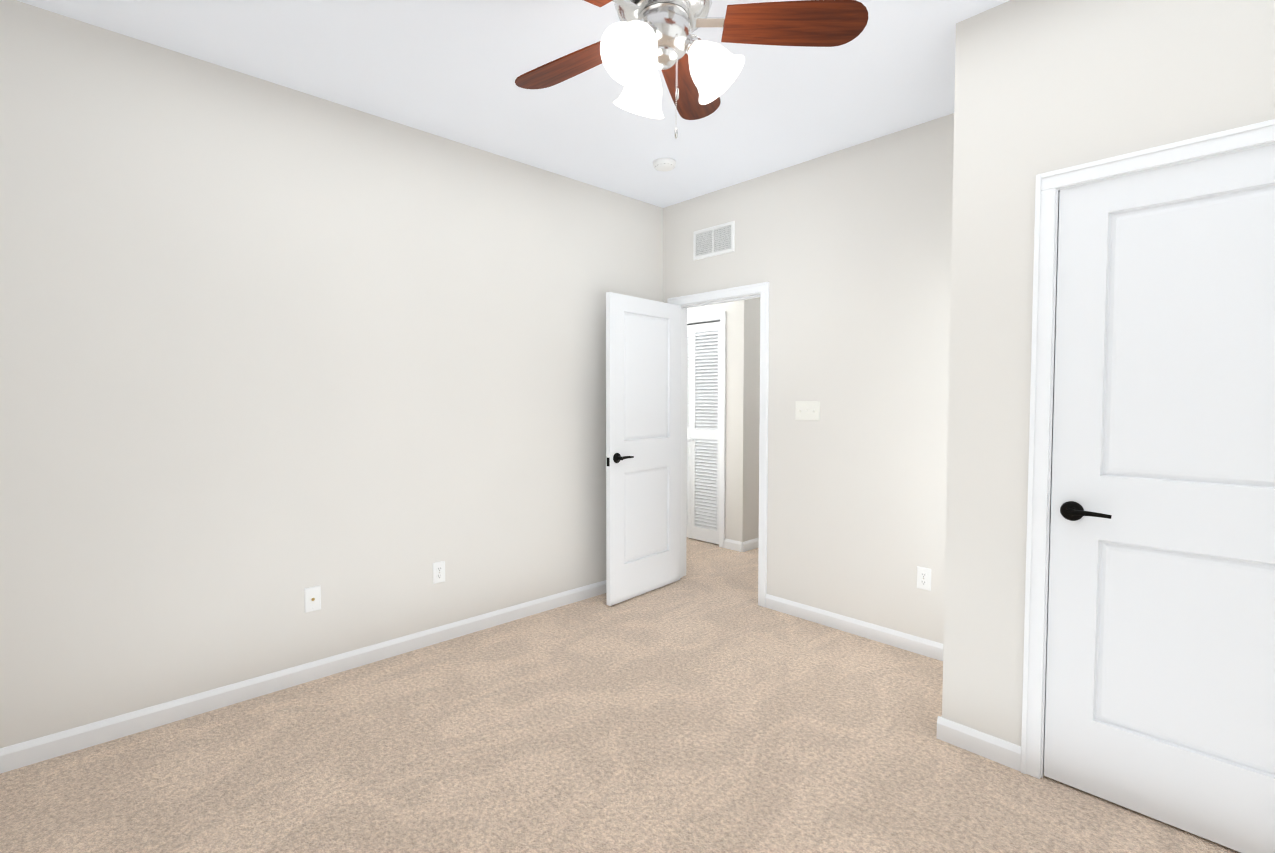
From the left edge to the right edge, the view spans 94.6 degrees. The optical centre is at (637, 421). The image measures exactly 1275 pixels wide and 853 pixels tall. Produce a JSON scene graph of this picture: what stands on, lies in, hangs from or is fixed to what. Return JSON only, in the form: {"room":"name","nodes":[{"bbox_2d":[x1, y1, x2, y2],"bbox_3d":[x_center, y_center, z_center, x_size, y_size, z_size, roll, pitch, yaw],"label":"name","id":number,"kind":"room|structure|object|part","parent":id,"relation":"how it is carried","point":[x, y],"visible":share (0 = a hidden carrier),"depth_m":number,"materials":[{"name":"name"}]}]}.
{"room":"empty bedroom","nodes":[
{"label":"empty bedroom","id":0,"kind":"room"},
{"bbox_2d":[0,0,760,747],"bbox_3d":[-0.222,-0.193,4.083,7.420,2.740,0.120,-2,3,-43],"label":"wall","id":1,"kind":"structure","parent":0,"point":[270,352],"depth_m":2.62,"materials":[{"name":"paint"}]},
{"bbox_2d":[0,580,605,773],"bbox_3d":[-1.291,1.176,3.024,4.100,0.085,0.020,-2,3,-43],"label":"baseboard","id":2,"kind":"structure","parent":1,"relation":"attached to","point":[26,753],"depth_m":2.63,"materials":[{"name":"white wood"}]},
{"bbox_2d":[304,585,320,612],"bbox_3d":[-1.535,0.842,2.781,0.070,0.115,0.017,-2,3,-43],"label":"outlet plate","id":3,"kind":"object","parent":1,"relation":"attached to","point":[312,598],"visible":1,"depth_m":2.78,"materials":[{"name":"white plastic"}]},
{"bbox_2d":[433,561,444,583],"bbox_3d":[-1.084,0.826,3.214,0.070,0.115,0.009,-2,3,-43],"label":"outlet","id":4,"kind":"object","parent":1,"relation":"attached to","point":[438,572],"visible":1,"depth_m":3.21,"materials":[{"name":"white plastic"}]},
{"bbox_2d":[740,538,758,551],"bbox_3d":[1.713,1.066,5.876,2.214,0.085,0.014,-2,3,-43],"label":"baseboard","id":5,"kind":"structure","parent":1,"relation":"attached to","point":[748,545],"depth_m":5.18,"materials":[{"name":"white wood"}]},
{"bbox_2d":[17,0,1009,207],"bbox_3d":[0.603,-1.582,3.247,7.540,0.100,5.590,-2,3,-43],"label":"ceiling","id":6,"kind":"structure","parent":0,"point":[453,70],"depth_m":2.57,"materials":[{"name":"paint"}]},
{"bbox_2d":[653,158,675,170],"bbox_3d":[0.161,-1.522,3.498,0.136,0.040,0.136,-2,3,-43],"label":"smoke detector","id":7,"kind":"object","parent":6,"relation":"attached to","point":[664,164],"visible":1,"depth_m":3.46,"materials":[{"name":"white plastic"}]},
{"bbox_2d":[515,0,867,137],"bbox_3d":[0.039,-1.150,1.686,1.103,0.644,1.111,-2,3,-43],"label":"fan","id":8,"kind":"object","parent":6,"relation":"hanging from","point":[637,46],"visible":1,"depth_m":1.68,"materials":[{"name":"brown wood"}]},
{"label":"blade","id":9,"kind":"part","parent":8,"relation":"part of","materials":[{"name":"brown wood"}]},
{"bbox_3d":[-0.234,-1.134,1.468,0.410,0.006,0.156,-2,16,-36],"label":"blade","id":10,"kind":"part","parent":8,"relation":"part of","materials":[{"name":"brown wood"}]},
{"bbox_3d":[-0.012,-1.002,1.571,0.162,0.166,0.164,-2,3,-43],"label":"lamp shade","id":11,"kind":"part","parent":8,"relation":"part of","materials":[{"name":"white glass"}]},
{"bbox_3d":[0.014,-1.012,1.838,0.162,0.166,0.161,-2,3,-43],"label":"lamp shade","id":12,"kind":"part","parent":8,"relation":"part of","materials":[{"name":"white glass"}]},
{"bbox_3d":[0.028,-1.084,1.626,0.059,0.062,0.052,-2,3,-43],"label":"arm","id":13,"kind":"part","parent":8,"relation":"part of"},
{"bbox_3d":[0.074,-1.249,1.687,0.280,0.447,0.280,-2,3,-43],"label":"motor","id":14,"kind":"part","parent":8,"relation":"part of","materials":[{"name":"silver metal"}]},
{"bbox_3d":[0.191,-1.156,2.052,0.156,0.006,0.410,-13,-2,18],"label":"blade","id":15,"kind":"part","parent":8,"relation":"part of","materials":[{"name":"brown wood"}]},
{"bbox_3d":[0.158,-1.086,1.685,0.054,0.062,0.055,-2,3,-43],"label":"arm","id":16,"kind":"part","parent":8,"relation":"part of"},
{"bbox_3d":[0.235,-1.006,1.682,0.155,0.166,0.156,-2,3,-43],"label":"lamp shade","id":17,"kind":"part","parent":8,"relation":"part of","materials":[{"name":"white glass"}]},
{"bbox_3d":[0.454,-1.142,1.691,0.410,0.006,0.156,0,-11,0],"label":"blade","id":18,"kind":"part","parent":8,"relation":"part of","materials":[{"name":"brown wood"}]},
{"bbox_2d":[0,537,1240,852],"bbox_3d":[0.603,1.256,3.356,7.540,0.100,5.590,-2,3,-43],"label":"floor","id":19,"kind":"structure","parent":0,"point":[706,703],"depth_m":2.16,"materials":[{"name":"carpet"}]},
{"bbox_2d":[687,299,751,541],"bbox_3d":[0.408,-0.256,5.699,0.120,2.740,1.600,-2,3,-43],"label":"wall","id":20,"kind":"structure","parent":0,"point":[738,417],"depth_m":5.15,"materials":[{"name":"paint"}]},
{"bbox_2d":[687,319,719,324],"bbox_3d":[0.546,0.091,5.567,0.122,2.058,0.736,-2,3,-43],"label":"door track","id":21,"kind":"object","parent":20,"relation":"attached to","point":[707,321],"visible":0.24,"depth_m":5.45,"materials":[{"name":"white metal"}]},
{"bbox_2d":[686,321,719,543],"bbox_3d":[0.510,0.103,5.534,0.063,2.013,0.694,-2,3,-43],"label":"hall door","id":22,"kind":"structure","parent":21,"relation":"attached to","point":[703,411],"depth_m":5.44,"materials":[{"name":"white wood"}]},
{"bbox_2d":[687,312,725,547],"bbox_3d":[0.494,0.071,5.518,0.021,2.102,0.824,-2,3,-43],"label":"door frame","id":23,"kind":"structure","parent":20,"relation":"attached to","point":[721,316],"depth_m":5.24,"materials":[{"name":"white wood"}]},
{"bbox_2d":[663,113,953,643],"bbox_3d":[0.973,-0.177,3.652,0.120,2.740,5.590,-2,3,-43],"label":"wall","id":24,"kind":"structure","parent":0,"point":[845,253],"depth_m":3.31,"materials":[{"name":"paint"}]},
{"bbox_2d":[606,292,680,605],"bbox_3d":[0.060,0.174,4.008,0.140,1.992,0.747,2,3,41],"label":"bedroom door","id":25,"kind":"structure","parent":24,"relation":"in","point":[643,445],"depth_m":3.96,"materials":[{"name":"white wood"}]},
{"bbox_2d":[693,221,734,260],"bbox_3d":[0.515,-1.226,4.001,0.011,0.200,0.355,-2,3,-43],"label":"air vent","id":26,"kind":"object","parent":24,"relation":"in","point":[714,241],"visible":1,"depth_m":3.99,"materials":[{"name":"white plastic"}]},
{"bbox_2d":[667,282,768,606],"bbox_3d":[0.575,0.144,4.085,0.162,2.066,0.866,-2,3,-43],"label":"door frame","id":27,"kind":"structure","parent":24,"relation":"attached to","point":[763,288],"depth_m":3.78,"materials":[{"name":"white wood"}]},
{"bbox_2d":[795,401,819,420],"bbox_3d":[1.012,-0.064,3.514,0.020,0.115,0.162,-2,3,-43],"label":"switch plate","id":28,"kind":"object","parent":24,"relation":"attached to","point":[807,410],"visible":1,"depth_m":3.51,"materials":[{"name":"white plastic"}]},
{"bbox_2d":[766,594,942,660],"bbox_3d":[1.275,1.166,3.288,0.014,0.085,1.311,-2,3,-43],"label":"baseboard","id":29,"kind":"structure","parent":24,"relation":"attached to","point":[932,649],"depth_m":3.31,"materials":[{"name":"white wood"}]},
{"bbox_2d":[917,566,930,590],"bbox_3d":[1.487,0.817,3.054,0.009,0.115,0.070,-2,3,-43],"label":"outlet","id":30,"kind":"object","parent":24,"relation":"attached to","point":[923,578],"visible":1,"depth_m":3.05,"materials":[{"name":"white plastic"}]},
{"bbox_2d":[942,0,1274,745],"bbox_3d":[1.758,-0.104,1.752,0.120,2.740,1.510,-2,3,-43],"label":"wall","id":31,"kind":"structure","parent":0,"point":[1043,86],"depth_m":2.10,"materials":[{"name":"paint"}]},
{"bbox_2d":[936,716,943,740],"bbox_3d":[1.446,1.194,2.556,0.734,0.085,0.014,-2,3,-43],"label":"baseboard","id":32,"kind":"structure","parent":31,"relation":"attached to","point":[940,720],"depth_m":2.30,"materials":[{"name":"white wood"}]},
{"bbox_2d":[944,718,1020,771],"bbox_3d":[1.283,1.207,2.205,0.014,0.085,0.272,-2,3,-43],"label":"baseboard","id":33,"kind":"structure","parent":31,"relation":"attached to","point":[972,740],"depth_m":2.19,"materials":[{"name":"white wood"}]},
{"bbox_2d":[1021,119,1274,778],"bbox_3d":[1.732,0.214,1.791,0.162,2.102,0.890,-2,3,-43],"label":"door frame","id":34,"kind":"structure","parent":31,"relation":"attached to","point":[1048,184],"depth_m":2.02,"materials":[{"name":"white wood"}]},
{"bbox_2d":[1044,144,1274,852],"bbox_3d":[1.705,0.241,1.762,0.141,2.030,0.771,-2,3,-43],"label":"closet door","id":35,"kind":"structure","parent":31,"relation":"in","point":[1160,689],"depth_m":1.81,"materials":[{"name":"white wood"}]}
]}

